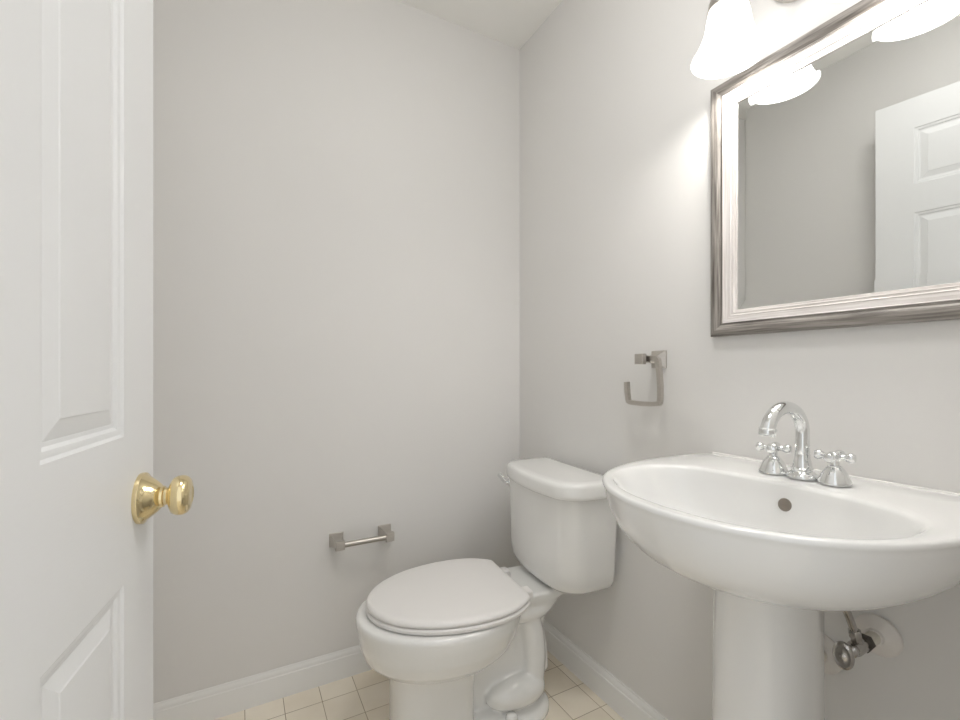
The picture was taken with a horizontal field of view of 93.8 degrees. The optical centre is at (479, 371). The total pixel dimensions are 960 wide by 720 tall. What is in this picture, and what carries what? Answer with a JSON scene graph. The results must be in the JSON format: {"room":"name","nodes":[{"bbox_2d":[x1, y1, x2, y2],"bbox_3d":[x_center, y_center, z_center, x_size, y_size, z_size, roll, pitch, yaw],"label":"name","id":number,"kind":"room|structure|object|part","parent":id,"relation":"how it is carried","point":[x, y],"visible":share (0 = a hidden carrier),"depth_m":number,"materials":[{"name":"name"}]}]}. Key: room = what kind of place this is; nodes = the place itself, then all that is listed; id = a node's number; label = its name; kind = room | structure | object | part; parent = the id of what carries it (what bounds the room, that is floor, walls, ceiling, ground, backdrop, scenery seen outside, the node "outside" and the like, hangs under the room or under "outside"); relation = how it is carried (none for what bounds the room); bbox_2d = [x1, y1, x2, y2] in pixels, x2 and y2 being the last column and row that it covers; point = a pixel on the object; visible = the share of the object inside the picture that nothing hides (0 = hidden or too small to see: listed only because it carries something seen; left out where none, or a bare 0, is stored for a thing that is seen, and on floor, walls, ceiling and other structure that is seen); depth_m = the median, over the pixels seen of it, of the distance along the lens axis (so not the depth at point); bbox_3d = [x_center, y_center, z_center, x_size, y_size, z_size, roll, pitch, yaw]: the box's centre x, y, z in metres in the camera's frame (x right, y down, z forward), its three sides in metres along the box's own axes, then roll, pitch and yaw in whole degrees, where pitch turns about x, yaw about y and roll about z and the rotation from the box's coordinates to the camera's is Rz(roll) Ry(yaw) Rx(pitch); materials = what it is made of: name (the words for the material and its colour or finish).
{"room":"bathroom","nodes":[
{"label":"bathroom","id":0,"kind":"room"},
{"bbox_2d":[153,0,519,703],"bbox_3d":[-0.428,-0.152,1.653,1.500,2.443,0.100,0,0,-28],"label":"wall","id":1,"kind":"structure","parent":0,"point":[336,183],"depth_m":1.52,"materials":[{"name":"paint"}]},
{"bbox_2d":[153,645,372,719],"bbox_3d":[-0.402,1.020,1.606,1.300,0.098,0.007,0,0,-28],"label":"baseboard","id":2,"kind":"structure","parent":1,"relation":"attached to","point":[228,698],"depth_m":1.44,"materials":[{"name":"paint"}]},
{"bbox_2d":[329,523,393,551],"bbox_3d":[-0.406,0.582,1.565,0.217,0.047,0.076,0,0,-28],"label":"toilet paper holder","id":3,"kind":"object","parent":1,"relation":"attached to","point":[336,540],"visible":1,"depth_m":1.54,"materials":[{"name":"silver metal"}]},
{"bbox_3d":[-0.481,0.582,1.524,0.047,0.047,0.076,0,0,-28],"label":"mounting post","id":4,"kind":"part","parent":3,"relation":"part of","materials":[{"name":"silver metal"}]},
{"bbox_3d":[-0.331,0.582,1.605,0.047,0.047,0.076,0,0,-28],"label":"mounting post","id":5,"kind":"part","parent":3,"relation":"part of","materials":[{"name":"silver metal"}]},
{"bbox_2d":[214,650,623,719],"bbox_3d":[0.353,1.119,0.199,1.500,0.100,3.400,0,0,-28],"label":"floor","id":6,"kind":"structure","parent":0,"point":[365,695],"depth_m":1.45,"materials":[{"name":"beige tile"}]},
{"bbox_2d":[356,457,616,719],"bbox_3d":[-0.003,0.698,1.399,0.749,0.742,0.437,0,0,-23],"label":"toilet","id":7,"kind":"object","parent":6,"relation":"on","point":[465,638],"visible":1,"depth_m":1.33,"materials":[{"name":"white ceramic"}]},
{"bbox_3d":[-0.111,0.654,1.341,0.446,0.020,0.388,0,0,-23],"label":"seat lid","id":8,"kind":"part","parent":7,"relation":"part of","materials":[{"name":"white plastic"}]},
{"bbox_3d":[-0.112,0.673,1.341,0.447,0.015,0.390,0,0,-23],"label":"seat","id":9,"kind":"part","parent":7,"relation":"part of","materials":[{"name":"white plastic"}]},
{"bbox_3d":[-0.035,0.876,1.374,0.671,0.385,0.398,0,0,-23],"label":"bowl","id":10,"kind":"part","parent":7,"relation":"part of","materials":[{"name":"white ceramic"}]},
{"bbox_3d":[0.084,0.391,1.646,0.019,0.032,0.053,0,0,-32],"label":"lever arm","id":11,"kind":"part","parent":7,"relation":"part of","materials":[{"name":"silver metal"}]},
{"bbox_3d":[0.241,0.351,1.499,0.221,0.050,0.428,0,0,-23],"label":"tank lid","id":12,"kind":"part","parent":7,"relation":"part of","materials":[{"name":"white ceramic"}]},
{"bbox_3d":[0.245,0.529,1.512,0.205,0.298,0.421,0,0,-23],"label":"tank","id":13,"kind":"part","parent":7,"relation":"part of","materials":[{"name":"white ceramic"}]},
{"bbox_2d":[602,452,959,719],"bbox_3d":[0.483,0.635,0.788,0.512,0.867,0.544,0,0,-28],"label":"pedestal sink","id":14,"kind":"object","parent":6,"relation":"on","point":[776,553],"visible":0.98,"depth_m":0.72,"materials":[{"name":"white ceramic"}]},
{"bbox_2d":[602,452,959,610],"bbox_3d":[0.483,0.274,0.788,0.512,0.145,0.544,0,0,-28],"label":"basin","id":15,"kind":"object","parent":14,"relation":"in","point":[718,522],"depth_m":0.65,"materials":[{"name":"white ceramic"}]},
{"bbox_2d":[755,401,856,486],"bbox_3d":[0.586,0.129,0.858,0.168,0.148,0.146,0,0,3],"label":"faucet","id":16,"kind":"object","parent":14,"relation":"on","point":[834,474],"visible":1,"depth_m":0.83,"materials":[{"name":"silver metal"}]},
{"bbox_3d":[0.590,0.180,0.903,0.051,0.046,0.051,0,0,-28],"label":"handle","id":17,"kind":"part","parent":16,"relation":"part of","materials":[{"name":"silver metal"}]},
{"bbox_3d":[0.590,0.153,0.903,0.052,0.018,0.052,0,0,-3],"label":"cross handle","id":18,"kind":"part","parent":16,"relation":"part of","materials":[{"name":"silver metal"}]},
{"bbox_3d":[0.571,0.129,0.833,0.152,0.148,0.052,0,0,-28],"label":"spout","id":19,"kind":"part","parent":16,"relation":"part of","materials":[{"name":"silver metal"}]},
{"bbox_3d":[0.640,0.180,0.810,0.051,0.046,0.051,0,0,-28],"label":"handle","id":20,"kind":"part","parent":16,"relation":"part of","materials":[{"name":"silver metal"}]},
{"bbox_3d":[0.640,0.153,0.810,0.052,0.018,0.052,0,0,10],"label":"cross handle","id":21,"kind":"part","parent":16,"relation":"part of","materials":[{"name":"silver metal"}]},
{"bbox_2d":[398,0,561,49],"bbox_3d":[-0.042,-1.423,0.935,1.500,0.100,1.730,0,0,-28],"label":"ceiling","id":22,"kind":"structure","parent":0,"point":[512,23],"depth_m":1.73,"materials":[{"name":"white paint"}]},
{"bbox_2d":[520,0,959,719],"bbox_3d":[0.598,-0.152,1.222,0.100,2.443,1.630,0,0,-28],"label":"wall","id":23,"kind":"structure","parent":0,"point":[615,117],"depth_m":1.28,"materials":[{"name":"paint"}]},
{"bbox_2d":[543,619,667,719],"bbox_3d":[0.528,1.020,1.234,0.012,0.098,1.518,0,0,-28],"label":"baseboard","id":24,"kind":"structure","parent":23,"relation":"attached to","point":[626,703],"depth_m":1.48,"materials":[{"name":"paint"}]},
{"bbox_2d":[624,350,666,405],"bbox_3d":[0.469,0.019,1.266,0.085,0.156,0.130,0,0,-28],"label":"towel ring","id":25,"kind":"object","parent":23,"relation":"attached to","point":[658,359],"visible":1,"depth_m":1.24,"materials":[{"name":"silver metal"}]},
{"bbox_3d":[0.489,-0.035,1.266,0.050,0.049,0.049,0,0,-28],"label":"mounting post","id":26,"kind":"part","parent":25,"relation":"part of","materials":[{"name":"silver metal"}]},
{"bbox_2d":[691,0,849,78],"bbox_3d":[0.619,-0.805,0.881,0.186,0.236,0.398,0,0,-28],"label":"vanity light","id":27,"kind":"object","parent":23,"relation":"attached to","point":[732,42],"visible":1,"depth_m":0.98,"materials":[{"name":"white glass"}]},
{"bbox_3d":[0.543,-0.767,0.983,0.043,0.080,0.043,0,0,-28],"label":"bulb","id":28,"kind":"part","parent":27,"relation":"part of","materials":[{"name":"white glass"}]},
{"bbox_3d":[0.543,-0.747,0.983,0.148,0.119,0.148,0,0,-28],"label":"lamp shade","id":29,"kind":"part","parent":27,"relation":"part of","materials":[{"name":"white glass"}]},
{"bbox_3d":[0.661,-0.747,0.762,0.148,0.119,0.148,0,0,-28],"label":"lamp shade","id":30,"kind":"part","parent":27,"relation":"part of","materials":[{"name":"white glass"}]},
{"bbox_2d":[824,634,841,674],"bbox_3d":[0.642,0.576,0.891,0.136,0.080,0.080,0,0,-28],"label":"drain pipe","id":31,"kind":"object","parent":23,"relation":"attached to","point":[830,666],"visible":0.23,"depth_m":0.90,"materials":[{"name":"white plastic"}]},
{"bbox_2d":[711,0,959,336],"bbox_3d":[0.709,-0.395,0.887,0.022,0.616,0.539,0,0,-28],"label":"wall mirror","id":32,"kind":"object","parent":23,"relation":"attached to","point":[835,155],"visible":1,"depth_m":0.88,"materials":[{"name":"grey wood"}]},
{"bbox_2d":[832,611,902,669],"bbox_3d":[0.684,0.444,0.808,0.140,0.172,0.074,0,0,-28],"label":"shutoff valve","id":33,"kind":"object","parent":23,"relation":"attached to","point":[869,632],"visible":0.88,"depth_m":0.81,"materials":[{"name":"metal"}]},
{"bbox_3d":[0.629,0.492,0.778,0.010,0.048,0.032,0,0,-28],"label":"oval handle","id":34,"kind":"part","parent":33,"relation":"part of","materials":[{"name":"silver metal"}]},
{"bbox_3d":[-0.635,-0.152,0.560,0.100,2.443,1.630,0,0,-28],"label":"wall","id":35,"kind":"structure","parent":0,"visible":0},
{"bbox_2d":[0,0,193,719],"bbox_3d":[-0.356,0.016,0.339,0.159,2.083,0.721,0,0,-25],"label":"door","id":36,"kind":"structure","parent":35,"relation":"in","point":[80,496],"depth_m":0.46,"materials":[{"name":"paint"}]},
{"bbox_3d":[-0.432,0.175,0.635,0.044,0.056,0.055,0,0,-28],"label":"knob","id":37,"kind":"part","parent":36,"relation":"part of","materials":[{"name":"gold metal"}]}
]}

